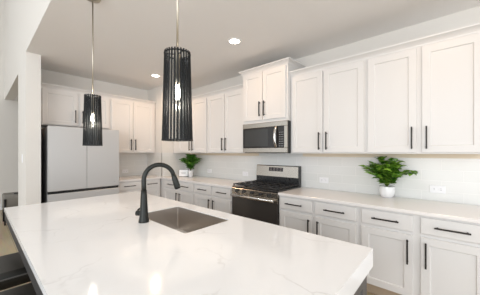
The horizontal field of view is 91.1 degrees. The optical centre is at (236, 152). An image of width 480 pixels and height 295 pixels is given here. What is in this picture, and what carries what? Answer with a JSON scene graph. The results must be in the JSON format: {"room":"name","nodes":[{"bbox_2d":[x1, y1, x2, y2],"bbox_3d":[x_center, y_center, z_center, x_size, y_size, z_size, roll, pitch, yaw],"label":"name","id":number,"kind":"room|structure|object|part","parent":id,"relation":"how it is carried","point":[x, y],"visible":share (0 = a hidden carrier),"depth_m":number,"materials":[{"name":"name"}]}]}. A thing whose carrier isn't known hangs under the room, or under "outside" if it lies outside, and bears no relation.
{"room":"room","nodes":[
{"label":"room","id":0,"kind":"room"},
{"bbox_2d":[0,0,17,203],"bbox_3d":[-6.182,-1.255,4.392,0.140,5.100,8.200,0,0,42],"label":"wall","id":1,"kind":"structure","parent":0,"point":[8,108],"depth_m":5.35,"materials":[{"name":"white paint"}]},
{"bbox_2d":[5,68,17,100],"bbox_3d":[-4.228,-1.250,4.515,2.590,0.109,0.153,0,0,42],"label":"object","id":2,"kind":"structure","parent":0,"point":[11,93],"depth_m":4.53,"materials":[{"name":"white paint"}]},
{"bbox_2d":[5,0,50,205],"bbox_3d":[-1.091,-1.255,1.670,11.060,5.100,0.153,0,0,42],"label":"wall","id":3,"kind":"structure","parent":0,"point":[29,68],"depth_m":3.12,"materials":[{"name":"white paint"}]},
{"bbox_2d":[41,69,146,128],"bbox_3d":[-2.349,-0.002,4.547,0.150,2.594,2.420,0,0,42],"label":"wall","id":4,"kind":"structure","parent":0,"point":[47,76],"depth_m":4.17,"materials":[{"name":"white paint"}]},
{"bbox_2d":[41,82,110,128],"bbox_3d":[-2.634,-0.706,3.837,0.383,0.602,0.975,0,0,42],"label":"upper cabinet","id":5,"kind":"object","parent":4,"relation":"attached to","point":[60,105],"visible":0.75,"depth_m":3.63,"materials":[{"name":"white paint"}]},
{"bbox_3d":[-2.667,-0.674,3.580,0.018,0.515,0.440,0,0,42],"label":"door","id":6,"kind":"part","parent":5,"relation":"part of","materials":[{"name":"white paint"}]},
{"bbox_3d":[-2.635,-0.978,3.838,0.378,0.058,0.975,0,0,42],"label":"crown","id":7,"kind":"part","parent":5,"relation":"part of","materials":[{"name":"white paint"}]},
{"bbox_3d":[-2.352,-0.674,3.927,0.018,0.515,0.433,0,0,42],"label":"door","id":8,"kind":"part","parent":5,"relation":"part of","materials":[{"name":"white paint"}]},
{"bbox_2d":[110,94,155,152],"bbox_3d":[-2.021,-0.497,4.512,0.383,1.020,0.848,0,0,42],"label":"upper cabinet","id":9,"kind":"object","parent":4,"relation":"attached to","point":[134,118],"visible":0.85,"depth_m":4.40,"materials":[{"name":"white paint"}]},
{"bbox_3d":[-2.058,-0.466,4.251,0.018,0.933,0.373,0,0,42],"label":"door","id":10,"kind":"part","parent":9,"relation":"part of","materials":[{"name":"white paint"}]},
{"bbox_3d":[-2.023,-0.978,4.514,0.378,0.058,0.848,0,0,42],"label":"crown","id":11,"kind":"part","parent":9,"relation":"part of","materials":[{"name":"white paint"}]},
{"bbox_3d":[-1.789,-0.466,4.548,0.018,0.933,0.397,0,0,42],"label":"door","id":12,"kind":"part","parent":9,"relation":"part of","materials":[{"name":"white paint"}]},
{"bbox_2d":[147,86,175,196],"bbox_3d":[-1.460,-0.002,4.984,0.580,2.594,0.580,0,0,42],"label":"wall","id":13,"kind":"structure","parent":0,"point":[155,94],"depth_m":4.69,"materials":[{"name":"white paint"}]},
{"bbox_2d":[0,210,376,294],"bbox_3d":[-2.086,1.320,0.677,11.200,0.050,8.200,0,0,42],"label":"floor","id":14,"kind":"structure","parent":0,"point":[7,244],"depth_m":3.38,"materials":[{"name":"brown wood"}]},
{"bbox_2d":[2,192,17,225],"bbox_3d":[-4.116,1.028,4.415,0.386,0.535,0.370,0,0,42],"label":"stool","id":15,"kind":"object","parent":14,"relation":"on","point":[10,199],"visible":0.45,"depth_m":4.25,"materials":[{"name":"grey fabric"}]},
{"bbox_3d":[-4.097,1.065,4.175,0.036,0.460,0.034,0,0,42],"label":"leg","id":16,"kind":"part","parent":15,"relation":"part of","materials":[{"name":"black metal"}]},
{"bbox_3d":[-4.116,0.892,4.415,0.330,0.265,0.370,0,0,42],"label":"seat","id":17,"kind":"part","parent":15,"relation":"part of","materials":[{"name":"grey fabric"}]},
{"bbox_2d":[0,252,30,290],"bbox_3d":[-1.554,1.013,1.517,0.412,0.566,0.572,0,0,42],"label":"counter stool","id":18,"kind":"object","parent":14,"relation":"on","point":[13,272],"visible":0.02,"depth_m":1.47,"materials":[{"name":"black leather"}]},
{"bbox_2d":[0,282,36,294],"bbox_3d":[-1.109,1.013,1.114,0.412,0.566,0.572,0,0,42],"label":"counter stool","id":19,"kind":"object","parent":14,"relation":"on","point":[26,289],"visible":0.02,"depth_m":1.24,"materials":[{"name":"black leather"}]},
{"bbox_2d":[41,125,118,202],"bbox_3d":[-2.473,0.468,3.724,0.732,1.655,0.910,0,0,42],"label":"refrigerator","id":20,"kind":"object","parent":14,"relation":"on","point":[70,170],"visible":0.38,"depth_m":3.39,"materials":[{"name":"grey metal"}]},
{"bbox_3d":[-2.379,0.086,3.330,0.060,0.893,0.452,0,0,42],"label":"door","id":21,"kind":"part","parent":20,"relation":"part of","materials":[{"name":"silver metal"}]},
{"bbox_3d":[-2.226,0.897,3.500,0.060,0.655,0.910,0,0,42],"label":"freezer drawer","id":22,"kind":"part","parent":20,"relation":"part of","materials":[{"name":"silver metal"}]},
{"bbox_3d":[-2.072,0.086,3.669,0.060,0.893,0.452,0,0,42],"label":"door","id":23,"kind":"part","parent":20,"relation":"part of","materials":[{"name":"silver metal"}]},
{"bbox_2d":[118,179,159,196],"bbox_3d":[-1.919,0.898,4.397,0.638,0.794,0.804,0,0,42],"label":"base cabinet","id":24,"kind":"object","parent":14,"relation":"on","point":[152,185],"visible":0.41,"depth_m":4.21,"materials":[{"name":"white paint"}]},
{"bbox_3d":[-1.833,0.580,4.082,0.018,0.130,0.385,0,0,42],"label":"drawer","id":25,"kind":"part","parent":24,"relation":"part of","materials":[{"name":"white paint"}]},
{"bbox_3d":[-1.572,0.580,4.370,0.018,0.130,0.330,0,0,42],"label":"drawer","id":26,"kind":"part","parent":24,"relation":"part of","materials":[{"name":"white paint"}]},
{"bbox_3d":[-1.572,0.927,4.370,0.018,0.509,0.330,0,0,42],"label":"door","id":27,"kind":"part","parent":24,"relation":"part of","materials":[{"name":"white paint"}]},
{"bbox_2d":[161,179,194,204],"bbox_3d":[-0.885,0.898,4.388,1.056,0.794,0.638,0,0,42],"label":"base cabinet","id":28,"kind":"object","parent":14,"relation":"on","point":[186,193],"depth_m":4.07,"materials":[{"name":"white paint"}]},
{"bbox_3d":[-1.420,0.846,4.528,0.076,0.689,0.020,0,0,42],"label":"corner filler","id":29,"kind":"part","parent":28,"relation":"part of","materials":[{"name":"white wood"}]},
{"bbox_3d":[-1.186,0.580,4.289,0.460,0.130,0.018,0,0,42],"label":"drawer","id":30,"kind":"part","parent":28,"relation":"part of","materials":[{"name":"white paint"}]},
{"bbox_3d":[-1.180,0.927,4.284,0.475,0.509,0.018,0,0,42],"label":"door","id":31,"kind":"part","parent":28,"relation":"part of","materials":[{"name":"white paint"}]},
{"bbox_3d":[-0.842,0.580,3.977,0.408,0.130,0.018,0,0,42],"label":"drawer","id":32,"kind":"part","parent":28,"relation":"part of","materials":[{"name":"white paint"}]},
{"bbox_3d":[-0.838,0.927,3.973,0.396,0.509,0.018,0,0,42],"label":"door","id":33,"kind":"part","parent":28,"relation":"part of","materials":[{"name":"white paint"}]},
{"bbox_2d":[195,183,231,213],"bbox_3d":[-0.181,0.898,3.750,0.842,0.794,0.638,0,0,42],"label":"base cabinet","id":34,"kind":"object","parent":14,"relation":"on","point":[206,196],"visible":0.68,"depth_m":3.49,"materials":[{"name":"white paint"}]},
{"bbox_2d":[119,175,244,188],"bbox_3d":[-1.042,0.486,4.017,2.481,0.030,1.431,0,0,42],"label":"countertop","id":35,"kind":"structure","parent":34,"relation":"on","point":[212,181],"depth_m":4.08,"materials":[{"name":"white stone"}]},
{"bbox_2d":[179,169,188,176],"bbox_3d":[-1.020,0.401,4.588,0.183,0.140,0.047,0,0,2],"label":"block sign","id":36,"kind":"object","parent":35,"relation":"on","point":[182,172],"visible":0.95,"depth_m":4.58,"materials":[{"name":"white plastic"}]},
{"bbox_2d":[179,154,201,176],"bbox_3d":[-0.857,0.249,4.504,0.460,0.442,0.390,0,0,15],"label":"potted plant","id":37,"kind":"object","parent":35,"relation":"on","point":[192,160],"visible":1,"depth_m":4.47,"materials":[{"name":"green plant"}]},
{"bbox_3d":[-0.871,0.408,4.517,0.100,0.124,0.100,0,0,42],"label":"pot","id":38,"kind":"part","parent":37,"relation":"part of","materials":[{"name":"white ceramic"}]},
{"bbox_3d":[-0.519,0.580,3.684,0.400,0.130,0.018,0,0,42],"label":"drawer","id":39,"kind":"part","parent":34,"relation":"part of","materials":[{"name":"white paint"}]},
{"bbox_3d":[-0.519,0.927,3.684,0.400,0.509,0.018,0,0,42],"label":"door","id":40,"kind":"part","parent":34,"relation":"part of","materials":[{"name":"white paint"}]},
{"bbox_3d":[-0.213,0.927,3.407,0.370,0.509,0.018,0,0,42],"label":"door","id":41,"kind":"part","parent":34,"relation":"part of","materials":[{"name":"white paint"}]},
{"bbox_3d":[-0.213,0.580,3.407,0.370,0.130,0.018,0,0,42],"label":"drawer","id":42,"kind":"part","parent":34,"relation":"part of","materials":[{"name":"white paint"}]},
{"bbox_2d":[230,164,300,224],"bbox_3d":[0.400,0.743,3.207,0.736,1.104,0.682,0,0,42],"label":"gas range","id":43,"kind":"object","parent":14,"relation":"on","point":[258,199],"visible":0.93,"depth_m":3.10,"materials":[{"name":"black metal"}]},
{"bbox_3d":[0.192,0.573,2.977,0.676,0.029,0.061,0,0,42],"label":"handle","id":44,"kind":"part","parent":43,"relation":"part of","materials":[{"name":"silver metal"}]},
{"bbox_3d":[0.214,0.576,3.001,0.736,0.058,0.006,0,0,42],"label":"door rail","id":45,"kind":"part","parent":43,"relation":"part of","materials":[{"name":"silver metal"}]},
{"bbox_3d":[0.226,0.831,3.015,0.736,0.568,0.032,0,0,42],"label":"oven door","id":46,"kind":"part","parent":43,"relation":"part of","materials":[{"name":"grey"}]},
{"bbox_3d":[0.224,0.513,3.012,0.736,0.060,0.039,0,0,42],"label":"control panel","id":47,"kind":"part","parent":43,"relation":"part of","materials":[{"name":"silver metal"}]},
{"bbox_2d":[232,182,299,192],"bbox_3d":[0.406,0.471,3.213,0.736,0.024,0.556,0,0,42],"label":"cooktop","id":48,"kind":"object","parent":43,"relation":"in","point":[255,189],"depth_m":3.07,"materials":[{"name":"black metal"}]},
{"bbox_2d":[279,195,358,244],"bbox_3d":[1.003,0.898,2.676,0.858,0.794,0.638,0,0,42],"label":"base cabinet","id":49,"kind":"object","parent":14,"relation":"on","point":[326,219],"visible":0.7,"depth_m":2.41,"materials":[{"name":"white paint"}]},
{"bbox_3d":[0.660,0.580,2.615,0.389,0.130,0.018,0,0,42],"label":"drawer","id":50,"kind":"part","parent":49,"relation":"part of","materials":[{"name":"white paint"}]},
{"bbox_3d":[0.660,0.927,2.615,0.389,0.509,0.018,0,0,42],"label":"door","id":51,"kind":"part","parent":49,"relation":"part of","materials":[{"name":"white paint"}]},
{"bbox_3d":[0.958,0.580,2.310,0.200,0.012,0.035,0,0,42],"label":"handle","id":52,"kind":"part","parent":49,"relation":"part of","materials":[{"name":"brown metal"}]},
{"bbox_3d":[0.973,0.580,2.331,0.394,0.130,0.018,0,0,42],"label":"drawer","id":53,"kind":"part","parent":49,"relation":"part of","materials":[{"name":"white paint"}]},
{"bbox_3d":[0.973,0.927,2.331,0.394,0.509,0.018,0,0,42],"label":"door","id":54,"kind":"part","parent":49,"relation":"part of","materials":[{"name":"white paint"}]},
{"bbox_2d":[354,276,366,294],"bbox_3d":[-0.537,0.898,1.691,2.472,0.794,0.863,0,0,42],"label":"base cabinet","id":55,"kind":"object","parent":14,"relation":"on","point":[362,290],"visible":0.02,"depth_m":1.10,"materials":[{"name":"grey paint"}]},
{"bbox_2d":[4,191,372,294],"bbox_3d":[-0.647,0.518,1.576,2.519,0.094,1.149,0,0,42],"label":"countertop","id":56,"kind":"structure","parent":55,"relation":"on","point":[97,245],"depth_m":1.09,"materials":[{"name":"white stone"}]},
{"bbox_3d":[-0.944,0.533,1.274,2.450,0.064,0.298,0,0,42],"label":"support rail","id":57,"kind":"part","parent":56,"relation":"part of","materials":[{"name":"white stone"}]},
{"bbox_2d":[135,162,180,222],"bbox_3d":[-0.539,0.271,1.637,0.288,0.400,0.136,0,0,-5],"label":"faucet","id":58,"kind":"object","parent":56,"relation":"on","point":[142,212],"visible":1,"depth_m":1.59,"materials":[{"name":"grey metal"}]},
{"bbox_3d":[-0.652,0.407,1.636,0.061,0.048,0.112,0,0,5],"label":"lever","id":59,"kind":"part","parent":58,"relation":"part of","materials":[{"name":"grey metal"}]},
{"bbox_2d":[148,207,227,232],"bbox_3d":[-0.401,0.585,1.711,0.668,0.220,0.416,0,0,42],"label":"sink","id":60,"kind":"object","parent":56,"relation":"in","point":[183,220],"visible":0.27,"depth_m":1.94,"materials":[{"name":"grey metal"}]},
{"bbox_2d":[359,207,479,294],"bbox_3d":[1.634,0.898,2.103,0.844,0.794,0.638,0,0,42],"label":"base cabinet","id":61,"kind":"object","parent":14,"relation":"on","point":[413,254],"visible":0.94,"depth_m":1.89,"materials":[{"name":"white paint"}]},
{"bbox_2d":[278,187,479,223],"bbox_3d":[1.338,0.486,2.402,1.726,0.030,0.626,0,0,42],"label":"countertop","id":62,"kind":"structure","parent":61,"relation":"on","point":[438,209],"depth_m":2.17,"materials":[{"name":"white stone"}]},
{"bbox_2d":[358,156,417,197],"bbox_3d":[1.507,0.255,2.386,0.523,0.432,0.406,0,0,42],"label":"potted plant","id":63,"kind":"object","parent":62,"relation":"on","point":[387,173],"visible":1,"depth_m":2.40,"materials":[{"name":"green plant"}]},
{"bbox_3d":[1.579,0.412,2.467,0.148,0.118,0.148,0,0,42],"label":"pot","id":64,"kind":"part","parent":63,"relation":"part of","materials":[{"name":"white ceramic"}]},
{"bbox_3d":[1.275,0.580,2.022,0.200,0.012,0.035,0,0,42],"label":"handle","id":65,"kind":"part","parent":61,"relation":"part of","materials":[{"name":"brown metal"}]},
{"bbox_3d":[1.294,0.580,2.040,0.380,0.130,0.018,0,0,42],"label":"drawer","id":66,"kind":"part","parent":61,"relation":"part of","materials":[{"name":"white paint"}]},
{"bbox_3d":[1.294,0.927,2.040,0.380,0.509,0.018,0,0,42],"label":"door","id":67,"kind":"part","parent":61,"relation":"part of","materials":[{"name":"white paint"}]},
{"bbox_3d":[1.392,0.808,1.916,0.012,0.200,0.035,0,0,42],"label":"handle","id":68,"kind":"part","parent":61,"relation":"part of","materials":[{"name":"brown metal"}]},
{"bbox_3d":[1.479,0.808,1.837,0.012,0.200,0.035,0,0,42],"label":"handle","id":69,"kind":"part","parent":61,"relation":"part of","materials":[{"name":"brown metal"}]},
{"bbox_3d":[1.609,0.927,1.754,0.373,0.509,0.018,0,0,42],"label":"door","id":70,"kind":"part","parent":61,"relation":"part of","materials":[{"name":"white paint"}]},
{"bbox_3d":[1.609,0.580,1.754,0.373,0.130,0.018,0,0,42],"label":"drawer","id":71,"kind":"part","parent":61,"relation":"part of","materials":[{"name":"white paint"}]},
{"bbox_3d":[1.591,0.580,1.736,0.200,0.012,0.035,0,0,42],"label":"handle","id":72,"kind":"part","parent":61,"relation":"part of","materials":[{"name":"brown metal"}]},
{"bbox_2d":[26,0,479,90],"bbox_3d":[0.793,-1.359,1.730,8.350,0.120,2.772,0,0,42],"label":"ceiling","id":73,"kind":"structure","parent":0,"point":[131,37],"depth_m":2.51,"materials":[{"name":"white paint"}]},
{"bbox_2d":[82,0,102,145],"bbox_3d":[-1.198,-0.677,1.968,0.147,1.244,0.147,0,0,42],"label":"pendant lamp","id":74,"kind":"object","parent":73,"relation":"hanging from","point":[92,128],"visible":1,"depth_m":1.96,"materials":[{"name":"black metal"}]},
{"bbox_2d":[91,96,93,113],"bbox_3d":[-1.198,-0.399,1.968,0.026,0.156,0.026,0,0,42],"label":"socket","id":75,"kind":"object","parent":74,"relation":"attached to","point":[91,96],"depth_m":1.96,"materials":[{"name":"silver metal"}]},
{"bbox_3d":[-1.198,-0.265,1.968,0.147,0.420,0.147,0,0,42],"label":"lamp shade","id":76,"kind":"part","parent":74,"relation":"part of","materials":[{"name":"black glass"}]},
{"bbox_3d":[-1.198,-0.877,1.968,0.010,0.803,0.010,0,0,42],"label":"rod","id":77,"kind":"part","parent":74,"relation":"part of","materials":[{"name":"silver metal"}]},
{"bbox_2d":[161,0,192,140],"bbox_3d":[-0.279,-0.677,1.120,0.147,1.244,0.147,0,0,42],"label":"pendant lamp","id":78,"kind":"object","parent":73,"relation":"hanging from","point":[182,92],"visible":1,"depth_m":1.08,"materials":[{"name":"black metal"}]},
{"bbox_3d":[-0.279,-0.265,1.120,0.147,0.420,0.147,0,0,42],"label":"lamp shade","id":79,"kind":"part","parent":78,"relation":"part of","materials":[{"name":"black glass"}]},
{"bbox_2d":[175,51,179,84],"bbox_3d":[-0.279,-0.399,1.120,0.026,0.156,0.026,0,0,42],"label":"socket","id":80,"kind":"object","parent":78,"relation":"attached to","point":[176,51],"depth_m":1.11,"materials":[{"name":"silver metal"}]},
{"bbox_3d":[-0.279,-0.877,1.120,0.010,0.803,0.010,0,0,42],"label":"rod","id":81,"kind":"part","parent":78,"relation":"part of","materials":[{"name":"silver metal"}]},
{"bbox_3d":[-0.279,-0.284,1.120,0.027,0.073,0.027,0,0,42],"label":"bulb","id":82,"kind":"part","parent":78,"relation":"part of","materials":[{"name":"white glass"}]},
{"bbox_2d":[227,37,241,44],"bbox_3d":[-0.019,-1.294,2.749,0.170,0.008,0.170,0,0,42],"label":"recessed light","id":83,"kind":"object","parent":73,"relation":"in","point":[234,41],"visible":1,"depth_m":2.75,"materials":[{"name":"white paint"}]},
{"bbox_2d":[243,120,290,152],"bbox_3d":[0.479,-0.193,3.284,0.720,0.408,0.462,0,0,42],"label":"microwave","id":84,"kind":"object","parent":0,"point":[267,137],"visible":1,"depth_m":3.11,"materials":[{"name":"silver metal"}]},
{"bbox_3d":[0.317,-0.197,3.216,0.572,0.274,0.018,0,0,42],"label":"door","id":85,"kind":"part","parent":84,"relation":"part of","materials":[{"name":"black glass"}]},
{"bbox_3d":[0.499,-0.197,3.003,0.033,0.280,0.072,0,0,42],"label":"handle","id":86,"kind":"part","parent":84,"relation":"part of","materials":[{"name":"silver metal"}]},
{"bbox_2d":[119,153,479,205],"bbox_3d":[0.408,0.275,3.522,5.802,0.640,1.254,0,0,28],"label":"backsplash","id":87,"kind":"structure","parent":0,"point":[461,177],"depth_m":2.87,"materials":[{"name":"white tile"}]},
{"bbox_2d":[192,6,479,204],"bbox_3d":[1.596,-0.002,2.704,8.470,2.594,0.150,0,0,42],"label":"wall","id":88,"kind":"structure","parent":0,"point":[471,16],"depth_m":2.57,"materials":[{"name":"white paint"}]},
{"bbox_2d":[172,93,207,152],"bbox_3d":[-0.783,-0.497,4.502,1.050,1.020,0.383,0,0,42],"label":"upper cabinet","id":89,"kind":"object","parent":88,"relation":"attached to","point":[199,144],"visible":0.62,"depth_m":4.21,"materials":[{"name":"white paint"}]},
{"bbox_3d":[-0.974,-0.466,4.475,0.424,0.933,0.018,0,0,42],"label":"door","id":90,"kind":"part","parent":89,"relation":"part of","materials":[{"name":"white paint"}]},
{"bbox_3d":[-0.782,-0.978,4.504,1.050,0.058,0.378,0,0,42],"label":"crown","id":91,"kind":"part","parent":89,"relation":"part of","materials":[{"name":"white paint"}]},
{"bbox_3d":[-0.657,-0.466,4.188,0.405,0.933,0.018,0,0,42],"label":"door","id":92,"kind":"part","parent":89,"relation":"part of","materials":[{"name":"white paint"}]},
{"bbox_2d":[206,84,242,152],"bbox_3d":[-0.078,-0.497,3.863,0.854,1.020,0.383,0,0,42],"label":"upper cabinet","id":93,"kind":"object","parent":88,"relation":"attached to","point":[225,106],"visible":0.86,"depth_m":3.72,"materials":[{"name":"white paint"}]},
{"bbox_3d":[-0.335,-0.466,3.895,0.400,0.933,0.018,0,0,42],"label":"door","id":94,"kind":"part","parent":93,"relation":"part of","materials":[{"name":"white paint"}]},
{"bbox_3d":[-0.077,-0.978,3.865,0.854,0.058,0.378,0,0,42],"label":"crown","id":95,"kind":"part","parent":93,"relation":"part of","materials":[{"name":"white paint"}]},
{"bbox_3d":[-0.030,-0.466,3.619,0.397,0.933,0.018,0,0,42],"label":"door","id":96,"kind":"part","parent":93,"relation":"part of","materials":[{"name":"white paint"}]},
{"bbox_2d":[238,57,305,124],"bbox_3d":[0.487,-0.780,3.303,0.832,0.759,0.453,0,0,42],"label":"upper cabinet","id":97,"kind":"object","parent":88,"relation":"attached to","point":[266,87],"visible":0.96,"depth_m":3.11,"materials":[{"name":"white paint"}]},
{"bbox_3d":[0.232,-0.761,3.287,0.328,0.648,0.018,0,0,42],"label":"door","id":98,"kind":"part","parent":97,"relation":"part of","materials":[{"name":"white paint"}]},
{"bbox_3d":[0.489,-1.131,3.304,0.832,0.058,0.448,0,0,42],"label":"crown","id":99,"kind":"part","parent":97,"relation":"part of","materials":[{"name":"white paint"}]},
{"bbox_3d":[0.490,-0.761,3.053,0.348,0.648,0.018,0,0,42],"label":"door","id":100,"kind":"part","parent":97,"relation":"part of","materials":[{"name":"white paint"}]},
{"bbox_2d":[319,177,327,182],"bbox_3d":[1.122,0.357,3.016,0.116,0.072,0.008,0,0,42],"label":"outlet","id":101,"kind":"object","parent":88,"relation":"attached to","point":[321,179],"visible":1,"depth_m":3.02,"materials":[{"name":"white plastic"}]},
{"bbox_2d":[289,52,365,153],"bbox_3d":[1.101,-0.497,2.794,0.856,1.020,0.383,0,0,42],"label":"upper cabinet","id":102,"kind":"object","parent":88,"relation":"attached to","point":[328,99],"visible":0.93,"depth_m":2.63,"materials":[{"name":"white paint"}]},
{"bbox_3d":[0.844,-0.466,2.826,0.389,0.933,0.018,0,0,42],"label":"door","id":103,"kind":"part","parent":102,"relation":"part of","materials":[{"name":"white paint"}]},
{"bbox_3d":[1.102,-0.978,2.795,0.856,0.058,0.378,0,0,42],"label":"crown","id":104,"kind":"part","parent":102,"relation":"part of","materials":[{"name":"white paint"}]},
{"bbox_3d":[1.154,-0.466,2.545,0.410,0.933,0.018,0,0,42],"label":"door","id":105,"kind":"part","parent":102,"relation":"part of","materials":[{"name":"white paint"}]},
{"bbox_2d":[187,153,479,158],"bbox_3d":[0.813,0.035,3.300,5.030,0.044,0.003,0,0,42],"label":"trim","id":106,"kind":"structure","parent":88,"relation":"attached to","point":[461,156],"depth_m":2.63,"materials":[{"name":"white wood"}]},
{"bbox_2d":[365,22,479,153],"bbox_3d":[1.734,-0.497,2.219,0.854,1.020,0.383,0,0,42],"label":"upper cabinet","id":107,"kind":"object","parent":88,"relation":"attached to","point":[423,93],"visible":1,"depth_m":2.06,"materials":[{"name":"white paint"}]},
{"bbox_3d":[1.478,-0.466,2.251,0.392,0.933,0.018,0,0,42],"label":"door","id":108,"kind":"part","parent":107,"relation":"part of","materials":[{"name":"white paint"}]},
{"bbox_3d":[1.735,-0.978,2.221,0.854,0.058,0.378,0,0,42],"label":"crown","id":109,"kind":"part","parent":107,"relation":"part of","materials":[{"name":"white paint"}]},
{"bbox_3d":[1.647,0.010,2.123,0.853,0.006,0.018,0,0,42],"label":"light rail","id":110,"kind":"part","parent":107,"relation":"part of","materials":[{"name":"white paint"}]},
{"bbox_3d":[1.658,-0.130,2.053,0.012,0.200,0.035,0,0,42],"label":"handle","id":111,"kind":"part","parent":107,"relation":"part of","materials":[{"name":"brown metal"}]},
{"bbox_3d":[1.793,-0.466,1.965,0.384,0.933,0.018,0,0,42],"label":"door","id":112,"kind":"part","parent":107,"relation":"part of","materials":[{"name":"white paint"}]},
{"bbox_2d":[430,185,445,193],"bbox_3d":[1.942,0.357,2.272,0.116,0.072,0.008,0,0,42],"label":"outlet","id":113,"kind":"object","parent":88,"relation":"attached to","point":[433,188],"visible":1,"depth_m":2.27,"materials":[{"name":"white plastic"}]}
]}

